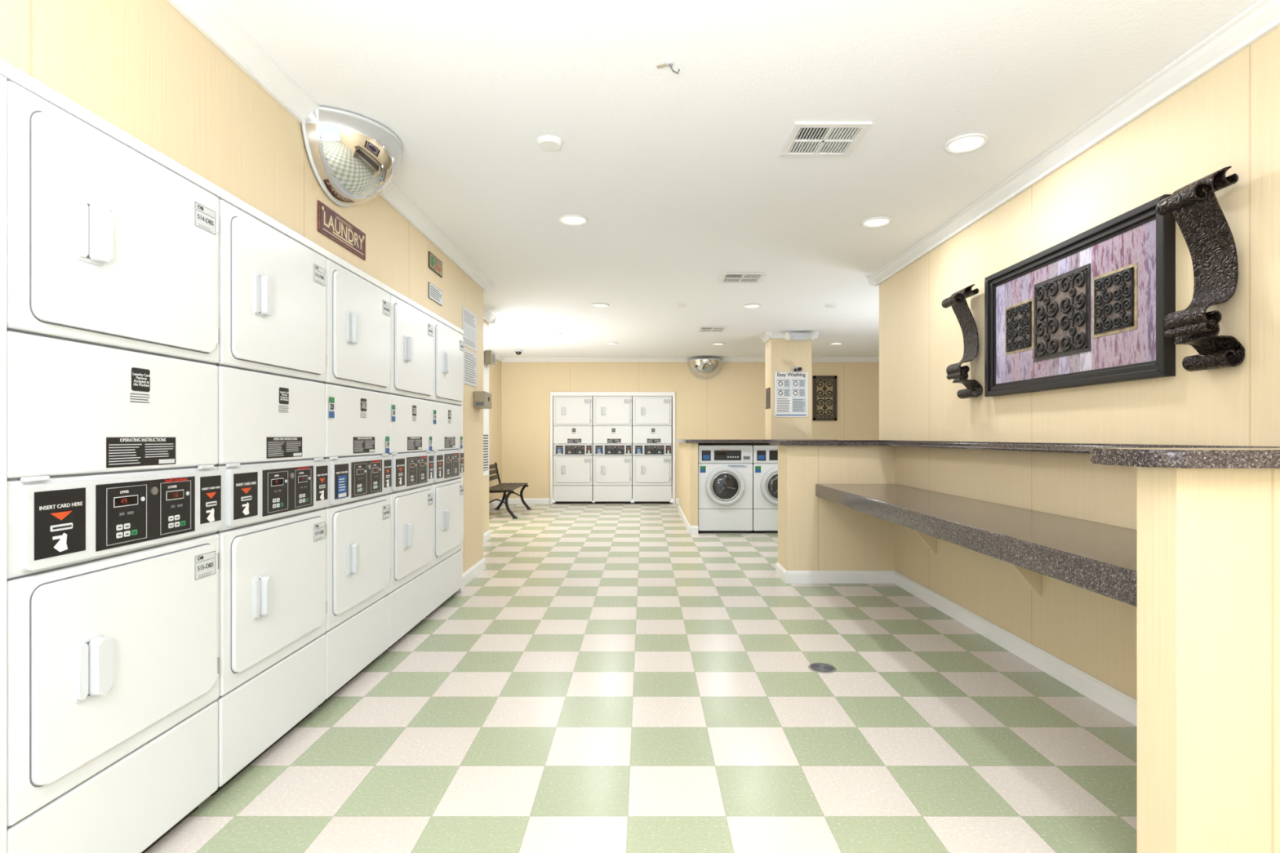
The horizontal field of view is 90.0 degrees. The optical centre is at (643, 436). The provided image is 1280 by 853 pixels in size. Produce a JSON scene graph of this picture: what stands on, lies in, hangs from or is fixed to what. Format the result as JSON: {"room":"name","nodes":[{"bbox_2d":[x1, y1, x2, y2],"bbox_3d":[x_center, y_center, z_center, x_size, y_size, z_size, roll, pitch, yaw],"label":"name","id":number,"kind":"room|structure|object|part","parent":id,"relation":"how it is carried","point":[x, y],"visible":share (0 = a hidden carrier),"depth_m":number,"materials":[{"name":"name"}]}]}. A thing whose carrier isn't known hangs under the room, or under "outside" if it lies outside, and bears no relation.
{"room":"laundry","nodes":[
{"label":"laundry","id":0,"kind":"room"},
{"bbox_2d":[0,0,501,573],"bbox_3d":[-1.810,-0.100,4.625,1.001,2.560,13.249,0,0,-7],"label":"wall","id":1,"kind":"structure","parent":0,"point":[141,67],"depth_m":2.16,"materials":[{"name":"paint"}]},
{"bbox_2d":[0,57,463,852],"bbox_3d":[-1.398,0.184,2.757,0.064,1.988,4.235,0,0,0],"label":"trim","id":2,"kind":"structure","parent":1,"relation":"attached to","point":[8,72],"depth_m":1.37,"materials":[{"name":"white"}]},
{"bbox_2d":[166,0,504,361],"bbox_3d":[-1.703,-1.342,4.625,0.955,0.075,13.245,0,0,-6],"label":"crown molding","id":3,"kind":"structure","parent":1,"relation":"attached to","point":[209,17],"depth_m":2.42,"materials":[{"name":"white"}]},
{"bbox_2d":[317,200,365,260],"bbox_3d":[-1.424,-0.968,3.035,0.010,0.135,0.470,0,0,0],"label":"sign","id":4,"kind":"object","parent":1,"relation":"attached to","point":[331,224],"visible":1,"depth_m":3.00,"materials":[{"name":"brown wood"}]},
{"bbox_2d":[333,231,353,245],"bbox_3d":[-1.419,-0.933,3.022,0.001,0.007,0.204,0,0,0],"label":"print","id":5,"kind":"object","parent":4,"relation":"attached to","point":[339,236],"depth_m":3.02,"materials":[{"name":"beige paint"}]},
{"bbox_2d":[301,106,403,207],"bbox_3d":[-1.276,-1.224,2.940,0.297,0.303,0.586,0,0,0],"label":"mirror","id":6,"kind":"object","parent":1,"relation":"attached to","point":[353,157],"visible":0.98,"depth_m":2.78,"materials":[{"name":"silver metal"}]},
{"bbox_2d":[428,251,442,277],"bbox_3d":[-1.425,-1.175,4.380,0.009,0.110,0.280,0,0,0],"label":"plaque","id":7,"kind":"object","parent":1,"relation":"attached to","point":[435,264],"visible":1,"depth_m":4.36,"materials":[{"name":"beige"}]},
{"bbox_2d":[428,281,442,306],"bbox_3d":[-1.425,-0.973,4.380,0.008,0.105,0.280,0,0,0],"label":"plaque","id":8,"kind":"object","parent":1,"relation":"attached to","point":[435,294],"visible":1,"depth_m":4.36,"materials":[{"name":"grey"}]},
{"bbox_2d":[462,306,476,351],"bbox_3d":[-1.427,-0.875,5.250,0.005,0.310,0.420,0,0,0],"label":"poster","id":9,"kind":"object","parent":1,"relation":"attached to","point":[469,318],"visible":0.99,"depth_m":5.24,"materials":[{"name":"white paper"}]},
{"bbox_2d":[463,348,476,386],"bbox_3d":[-1.427,-0.560,5.260,0.004,0.280,0.400,0,0,0],"label":"poster","id":10,"kind":"object","parent":1,"relation":"attached to","point":[469,357],"visible":0.98,"depth_m":5.24,"materials":[{"name":"white paper"}]},
{"bbox_2d":[462,498,502,587],"bbox_3d":[-2.237,1.129,7.995,0.744,0.100,6.391,0,0,-11],"label":"baseboard","id":11,"kind":"structure","parent":1,"relation":"attached to","point":[470,574],"depth_m":5.49,"materials":[{"name":"white"}]},
{"bbox_2d":[473,391,491,408],"bbox_3d":[-1.378,-0.310,5.477,0.102,0.140,0.246,0,0,0],"label":"dispenser","id":12,"kind":"object","parent":1,"relation":"attached to","point":[482,399],"visible":1,"depth_m":5.36,"materials":[{"name":"beige plastic"}]},
{"bbox_2d":[483,323,488,475],"bbox_3d":[-1.776,-0.410,7.115,0.025,1.700,0.430,0,0,0],"label":"wall panel","id":13,"kind":"object","parent":1,"relation":"attached to","point":[486,328],"visible":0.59,"depth_m":7.19,"materials":[{"name":"white"}]},
{"bbox_2d":[484,350,495,366],"bbox_3d":[-1.730,-0.880,7.200,0.089,0.160,0.200,0,0,0],"label":"wall speaker","id":14,"kind":"object","parent":13,"relation":"attached to","point":[489,355],"visible":1,"depth_m":7.10,"materials":[{"name":"beige plastic"}]},
{"bbox_2d":[145,502,1137,852],"bbox_3d":[1.100,1.230,4.750,8.200,0.100,13.500,0,0,0],"label":"floor","id":15,"kind":"structure","parent":0,"point":[612,677],"depth_m":2.56,"materials":[{"name":"tile"}]},
{"bbox_2d":[6,80,221,852],"bbox_3d":[-1.653,0.205,1.720,0.664,1.950,0.683,0,0,0],"label":"dryer","id":16,"kind":"object","parent":15,"relation":"on","point":[113,479],"visible":0.99,"depth_m":1.61,"materials":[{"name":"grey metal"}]},
{"bbox_2d":[210,199,327,795],"bbox_3d":[-1.653,0.205,2.413,0.664,1.950,0.683,0,0,0],"label":"dryer","id":17,"kind":"object","parent":15,"relation":"on","point":[272,466],"visible":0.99,"depth_m":2.31,"materials":[{"name":"grey metal"}]},
{"bbox_2d":[317,258,391,706],"bbox_3d":[-1.653,0.205,3.103,0.664,1.950,0.683,0,0,0],"label":"dryer","id":18,"kind":"object","parent":15,"relation":"on","point":[357,508],"visible":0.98,"depth_m":3.02,"materials":[{"name":"grey metal"}]},
{"bbox_2d":[382,293,433,653],"bbox_3d":[-1.653,0.205,3.795,0.664,1.950,0.683,0,0,0],"label":"dryer","id":19,"kind":"object","parent":15,"relation":"on","point":[411,330],"visible":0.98,"depth_m":3.71,"materials":[{"name":"grey metal"}]},
{"bbox_2d":[426,318,463,617],"bbox_3d":[-1.653,0.205,4.486,0.664,1.950,0.683,0,0,0],"label":"dryer","id":20,"kind":"object","parent":15,"relation":"on","point":[447,485],"visible":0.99,"depth_m":4.41,"materials":[{"name":"grey metal"}]},
{"bbox_2d":[488,462,531,518],"bbox_3d":[-2.118,0.799,9.775,0.596,0.763,1.290,0,0,0],"label":"park bench","id":21,"kind":"object","parent":15,"relation":"on","point":[500,487],"visible":0.76,"depth_m":9.91,"materials":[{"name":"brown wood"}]},
{"bbox_2d":[553,395,593,503],"bbox_3d":[-1.246,0.236,11.478,0.683,1.888,0.664,0,0,0],"label":"dryer","id":22,"kind":"object","parent":15,"relation":"on","point":[573,425],"visible":1,"depth_m":11.18,"materials":[{"name":"grey metal"}]},
{"bbox_2d":[592,395,632,503],"bbox_3d":[-0.551,0.236,11.478,0.683,1.888,0.664,0,0,0],"label":"dryer","id":23,"kind":"object","parent":15,"relation":"on","point":[612,415],"visible":1,"depth_m":11.19,"materials":[{"name":"grey metal"}]},
{"bbox_2d":[632,395,671,503],"bbox_3d":[0.142,0.236,11.478,0.683,1.888,0.664,0,0,0],"label":"dryer","id":24,"kind":"object","parent":15,"relation":"on","point":[651,415],"visible":1,"depth_m":11.18,"materials":[{"name":"grey metal"}]},
{"bbox_2d":[679,442,697,525],"bbox_3d":[0.608,0.630,8.975,0.095,1.100,2.450,0,0,0],"label":"wall","id":25,"kind":"structure","parent":15,"relation":"on","point":[688,452],"depth_m":7.90,"materials":[{"name":"beige paint"}]},
{"bbox_2d":[678,504,697,533],"bbox_3d":[0.599,1.129,8.966,0.112,0.100,2.467,0,0,0],"label":"baseboard","id":26,"kind":"structure","parent":25,"relation":"attached to","point":[691,529],"depth_m":7.95,"materials":[{"name":"white"}]},
{"bbox_2d":[675,439,832,443],"bbox_3d":[1.425,0.059,8.975,1.850,0.041,2.550,0,0,0],"label":"countertop","id":27,"kind":"structure","parent":25,"relation":"attached to","point":[685,441],"depth_m":7.70,"materials":[{"name":"stone"}]},
{"bbox_2d":[697,444,752,533],"bbox_3d":[0.992,0.642,8.088,0.660,1.075,0.754,0,0,0],"label":"washer","id":28,"kind":"object","parent":15,"relation":"on","point":[725,471],"visible":0.99,"depth_m":7.79,"materials":[{"name":"grey metal"}]},
{"bbox_2d":[746,444,777,533],"bbox_3d":[1.662,0.642,8.088,0.660,1.075,0.754,0,0,0],"label":"washer","id":29,"kind":"object","parent":15,"relation":"on","point":[765,456],"visible":0.33,"depth_m":7.79,"materials":[{"name":"grey metal"}]},
{"bbox_2d":[808,662,835,673],"bbox_3d":[0.905,1.176,3.255,0.136,0.007,0.136,0,0,0],"label":"floor drain","id":30,"kind":"object","parent":15,"relation":"on","point":[822,668],"visible":1,"depth_m":3.24,"materials":[{"name":"silver metal"}]},
{"bbox_2d":[657,60,679,74],"bbox_3d":[0.090,-1.358,2.365,0.085,0.043,0.037,0,0,0],"label":"ceiling hook","id":31,"kind":"object","parent":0,"point":[669,63],"depth_m":2.36,"materials":[{"name":"white metal"}]},
{"bbox_2d":[501,361,879,503],"bbox_3d":[1.290,-0.100,11.650,7.820,2.560,0.900,0,0,0],"label":"wall","id":32,"kind":"structure","parent":0,"point":[730,404],"depth_m":11.20,"materials":[{"name":"paint"}]},
{"bbox_2d":[501,497,679,503],"bbox_3d":[1.290,1.129,11.191,7.580,0.100,0.016,0,0,0],"label":"baseboard","id":33,"kind":"structure","parent":32,"relation":"attached to","point":[510,500],"depth_m":11.18,"materials":[{"name":"white"}]},
{"bbox_2d":[550,391,675,503],"bbox_3d":[-0.547,0.200,11.181,2.185,1.959,0.033,0,0,0],"label":"surround","id":34,"kind":"object","parent":32,"relation":"attached to","point":[552,393],"visible":1,"depth_m":11.17,"materials":[{"name":"white"}]},
{"bbox_2d":[502,357,879,361],"bbox_3d":[1.290,-1.342,11.162,7.580,0.075,0.075,0,0,0],"label":"crown molding","id":35,"kind":"structure","parent":32,"relation":"attached to","point":[505,359],"depth_m":11.15,"materials":[{"name":"white"}]},
{"bbox_2d":[686,358,723,379],"bbox_3d":[1.065,-1.166,11.033,0.636,0.328,0.322,0,0,0],"label":"mirror","id":36,"kind":"object","parent":32,"relation":"attached to","point":[701,368],"visible":1,"depth_m":10.98,"materials":[{"name":"silver metal"}]},
{"bbox_2d":[813,375,836,420],"bbox_3d":[3.160,-0.670,11.181,0.420,0.780,0.030,0,0,0],"label":"art","id":37,"kind":"object","parent":32,"relation":"attached to","point":[824,387],"visible":1,"depth_m":11.18,"materials":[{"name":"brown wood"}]},
{"bbox_2d":[697,443,769,444],"bbox_3d":[1.502,0.630,8.485,1.695,1.100,0.030,0,0,0],"label":"wall","id":38,"kind":"structure","parent":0,"point":[698,443],"depth_m":8.47,"materials":[{"name":"beige paint"}]},
{"bbox_2d":[216,0,1258,357],"bbox_3d":[1.100,-1.430,4.750,8.200,0.100,13.500,0,0,0],"label":"ceiling","id":39,"kind":"structure","parent":0,"point":[681,181],"depth_m":2.81,"materials":[{"name":"white paint"}]},
{"bbox_2d":[514,349,522,355],"bbox_3d":[-2.000,-1.339,10.200,0.120,0.080,0.120,0,0,0],"label":"dome camera","id":40,"kind":"object","parent":39,"relation":"attached to","point":[518,352],"visible":1,"depth_m":10.16,"materials":[{"name":"white plastic"}]},
{"bbox_2d":[536,134,563,151],"bbox_3d":[-0.440,-1.369,2.990,0.124,0.022,0.124,0,0,0],"label":"smoke detector","id":41,"kind":"object","parent":39,"relation":"attached to","point":[547,142],"visible":1,"depth_m":2.96,"materials":[{"name":"white plastic"}]},
{"bbox_2d":[547,333,561,335],"bbox_3d":[-1.200,-1.374,8.600,0.194,0.014,0.194,0,0,0],"label":"recessed light","id":42,"kind":"object","parent":39,"relation":"in","point":[548,334],"visible":1,"depth_m":8.60,"materials":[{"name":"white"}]},
{"bbox_2d":[557,213,588,225],"bbox_3d":[-0.450,-1.374,4.060,0.194,0.014,0.194,0,0,0],"label":"recessed light","id":43,"kind":"object","parent":39,"relation":"in","point":[568,219],"visible":1,"depth_m":4.05,"materials":[{"name":"white"}]},
{"bbox_2d":[591,302,608,307],"bbox_3d":[-0.460,-1.374,6.700,0.194,0.014,0.194,0,0,0],"label":"recessed light","id":44,"kind":"object","parent":39,"relation":"in","point":[595,304],"visible":1,"depth_m":6.68,"materials":[{"name":"white"}]},
{"bbox_2d":[604,342,617,344],"bbox_3d":[-0.480,-1.374,9.460,0.194,0.014,0.194,0,0,0],"label":"recessed light","id":45,"kind":"object","parent":39,"relation":"in","point":[607,343],"visible":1,"depth_m":9.43,"materials":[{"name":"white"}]},
{"bbox_2d":[674,303,686,307],"bbox_3d":[0.380,-1.369,6.700,0.124,0.022,0.124,0,0,0],"label":"smoke detector","id":46,"kind":"object","parent":39,"relation":"attached to","point":[677,305],"visible":1,"depth_m":6.66,"materials":[{"name":"white plastic"}]},
{"bbox_2d":[696,326,728,332],"bbox_3d":[0.870,-1.373,8.200,0.360,0.012,0.400,0,0,0],"label":"ceiling vent","id":47,"kind":"object","parent":39,"relation":"in","point":[701,329],"depth_m":8.18,"materials":[{"name":"white metal"}]},
{"bbox_2d":[711,342,724,345],"bbox_3d":[1.100,-1.374,9.500,0.194,0.014,0.194,0,0,0],"label":"recessed light","id":48,"kind":"object","parent":39,"relation":"in","point":[713,344],"visible":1,"depth_m":9.51,"materials":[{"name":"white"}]},
{"bbox_2d":[718,271,766,283],"bbox_3d":[0.845,-1.373,5.540,0.370,0.012,0.340,0,0,0],"label":"ceiling vent","id":49,"kind":"object","parent":39,"relation":"in","point":[726,277],"depth_m":5.52,"materials":[{"name":"white metal"}]},
{"bbox_2d":[742,303,761,308],"bbox_3d":[1.140,-1.374,6.740,0.194,0.014,0.194,0,0,0],"label":"recessed light","id":50,"kind":"object","parent":39,"relation":"in","point":[749,305],"visible":1,"depth_m":6.72,"materials":[{"name":"white plastic"}]},
{"bbox_2d":[783,331,815,340],"bbox_3d":[2.030,-1.310,8.347,0.412,0.117,0.166,0,0,0],"label":"emergency light","id":51,"kind":"object","parent":39,"relation":"attached to","point":[791,335],"visible":1,"depth_m":8.33,"materials":[{"name":"white plastic"}]},
{"bbox_2d":[778,121,872,156],"bbox_3d":[0.830,-1.373,2.965,0.340,0.012,0.330,0,0,0],"label":"ceiling vent","id":52,"kind":"object","parent":39,"relation":"in","point":[805,139],"depth_m":2.95,"materials":[{"name":"white metal"}]},
{"bbox_2d":[825,303,837,307],"bbox_3d":[1.960,-1.369,6.700,0.124,0.022,0.124,0,0,0],"label":"smoke detector","id":53,"kind":"object","parent":39,"relation":"attached to","point":[828,305],"visible":1,"depth_m":6.67,"materials":[{"name":"white plastic"}]},
{"bbox_2d":[829,342,843,344],"bbox_3d":[2.840,-1.374,9.460,0.194,0.014,0.194,0,0,0],"label":"recessed light","id":54,"kind":"object","parent":39,"relation":"in","point":[834,343],"visible":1,"depth_m":9.43,"materials":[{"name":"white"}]},
{"bbox_2d":[860,216,893,227],"bbox_3d":[1.490,-1.374,4.100,0.194,0.014,0.194,0,0,0],"label":"recessed light","id":55,"kind":"object","parent":39,"relation":"in","point":[877,221],"visible":1,"depth_m":4.09,"materials":[{"name":"white"}]},
{"bbox_2d":[943,133,989,153],"bbox_3d":[1.510,-1.374,3.000,0.194,0.014,0.194,0,0,0],"label":"recessed light","id":56,"kind":"object","parent":39,"relation":"in","point":[965,143],"visible":1,"depth_m":2.99,"materials":[{"name":"white plastic"}]},
{"bbox_2d":[764,338,811,439],"bbox_3d":[1.960,-0.100,8.715,0.540,2.560,0.410,0,0,0],"label":"column","id":57,"kind":"structure","parent":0,"point":[780,354],"depth_m":8.51,"materials":[{"name":"beige paint"}]},
{"bbox_2d":[765,386,770,408],"bbox_3d":[1.685,-0.520,8.710,0.006,0.280,0.300,0,0,0],"label":"number sign","id":58,"kind":"object","parent":57,"relation":"attached to","point":[768,389],"visible":1,"depth_m":8.68,"materials":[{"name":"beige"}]},
{"bbox_2d":[760,332,818,342],"bbox_3d":[1.960,-1.342,8.677,0.692,0.075,0.486,0,0,0],"label":"crown molding","id":59,"kind":"structure","parent":57,"relation":"attached to","point":[766,336],"depth_m":8.47,"materials":[{"name":"white paint"}]},
{"bbox_2d":[774,371,808,439],"bbox_3d":[1.955,-0.415,8.497,0.440,0.890,0.013,0,0,0],"label":"poster","id":60,"kind":"object","parent":57,"relation":"attached to","point":[791,388],"visible":1,"depth_m":8.50,"materials":[{"name":"white paper"}]},
{"bbox_2d":[791,366,802,372],"bbox_3d":[2.012,-0.882,8.433,0.124,0.079,0.152,0,0,0],"label":"security camera","id":61,"kind":"object","parent":57,"relation":"attached to","point":[795,369],"visible":1,"depth_m":8.39,"materials":[{"name":"white plastic"}]},
{"bbox_2d":[777,445,894,570],"bbox_3d":[1.585,0.626,5.325,0.870,1.108,0.350,0,0,0],"label":"wall","id":62,"kind":"structure","parent":0,"point":[815,533],"depth_m":5.15,"materials":[{"name":"paint"}]},
{"bbox_2d":[775,562,894,583],"bbox_3d":[1.577,1.129,5.316,0.887,0.100,0.367,0,0,0],"label":"baseboard","id":63,"kind":"structure","parent":62,"relation":"attached to","point":[787,576],"depth_m":5.13,"materials":[{"name":"white"}]},
{"bbox_2d":[879,26,1279,699],"bbox_3d":[2.080,-0.100,1.750,0.120,2.560,7.500,0,0,0],"label":"wall","id":64,"kind":"structure","parent":0,"point":[1229,115],"depth_m":2.89,"materials":[{"name":"paint"}]},
{"bbox_2d":[913,529,936,554],"bbox_3d":[1.874,0.648,4.440,0.288,0.333,0.040,0,0,0],"label":"shelf bracket","id":65,"kind":"object","parent":64,"relation":"attached to","point":[931,541],"visible":0.27,"depth_m":4.42,"materials":[{"name":"beige paint"}]},
{"bbox_2d":[941,284,982,398],"bbox_3d":[1.931,-0.570,3.885,0.177,0.672,0.165,0,0,0],"label":"wall decoration","id":66,"kind":"object","parent":64,"relation":"attached to","point":[958,303],"visible":1,"depth_m":3.86,"materials":[{"name":"brown metal"}]},
{"bbox_2d":[815,484,1137,607],"bbox_3d":[1.698,0.430,3.380,0.635,0.100,3.530,0,0,0],"label":"shelf","id":67,"kind":"object","parent":64,"relation":"attached to","point":[1100,558],"visible":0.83,"depth_m":2.64,"materials":[{"name":"stone"}]},
{"bbox_2d":[893,570,1137,726],"bbox_3d":[2.011,1.129,3.380,0.016,0.100,3.540,0,0,0],"label":"baseboard","id":68,"kind":"structure","parent":64,"relation":"attached to","point":[1114,700],"depth_m":3.28,"materials":[{"name":"white wood"}]},
{"bbox_2d":[768,440,1279,453],"bbox_3d":[1.548,0.051,3.625,0.935,0.041,3.870,0,0,0],"label":"countertop","id":69,"kind":"structure","parent":64,"relation":"on","point":[1008,446],"depth_m":3.48,"materials":[{"name":"stone"}]},
{"bbox_2d":[1009,563,1041,596],"bbox_3d":[1.874,0.648,3.270,0.288,0.333,0.040,0,0,0],"label":"shelf bracket","id":70,"kind":"object","parent":64,"relation":"attached to","point":[1033,579],"visible":0.27,"depth_m":3.25,"materials":[{"name":"beige paint"}]},
{"bbox_2d":[866,0,1279,286],"bbox_3d":[2.042,-1.342,1.788,0.196,0.075,7.576,0,0,0],"label":"crown molding","id":71,"kind":"structure","parent":64,"relation":"attached to","point":[1262,17],"depth_m":2.66,"materials":[{"name":"white"}]},
{"bbox_2d":[984,194,1175,396],"bbox_3d":[1.996,-0.575,3.070,0.045,0.690,1.280,0,0,0],"label":"framed artwork","id":72,"kind":"object","parent":64,"relation":"attached to","point":[1091,307],"visible":1,"depth_m":2.88,"materials":[{"name":"black metal"}]},
{"bbox_3d":[2.002,-0.582,3.415,0.007,0.261,0.254,0,0,0],"label":"panel","id":73,"kind":"part","parent":72,"relation":"part of","materials":[{"name":"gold metal"}]},
{"bbox_3d":[2.002,-0.580,3.075,0.007,0.394,0.414,0,0,0],"label":"panel","id":74,"kind":"part","parent":72,"relation":"part of","materials":[{"name":"black metal"}]},
{"bbox_3d":[2.002,-0.573,2.725,0.007,0.269,0.254,0,0,0],"label":"panel","id":75,"kind":"part","parent":72,"relation":"part of","materials":[{"name":"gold metal"}]},
{"bbox_2d":[1155,165,1244,371],"bbox_3d":[1.931,-0.570,2.225,0.177,0.672,0.165,0,0,0],"label":"wall ornament","id":76,"kind":"object","parent":64,"relation":"attached to","point":[1204,227],"visible":1,"depth_m":2.20,"materials":[{"name":"brown metal"}]},
{"bbox_2d":[1137,466,1279,852],"bbox_3d":[1.630,0.626,1.550,0.780,1.108,0.120,0,0,0],"label":"wall","id":77,"kind":"structure","parent":0,"point":[1208,540],"depth_m":1.49,"materials":[{"name":"paint"}]},
{"bbox_2d":[1089,448,1279,468],"bbox_3d":[1.586,0.051,1.552,0.852,0.041,0.265,0,0,0],"label":"countertop","id":78,"kind":"structure","parent":77,"relation":"on","point":[1177,458],"depth_m":1.42,"materials":[{"name":"stone"}]}
]}

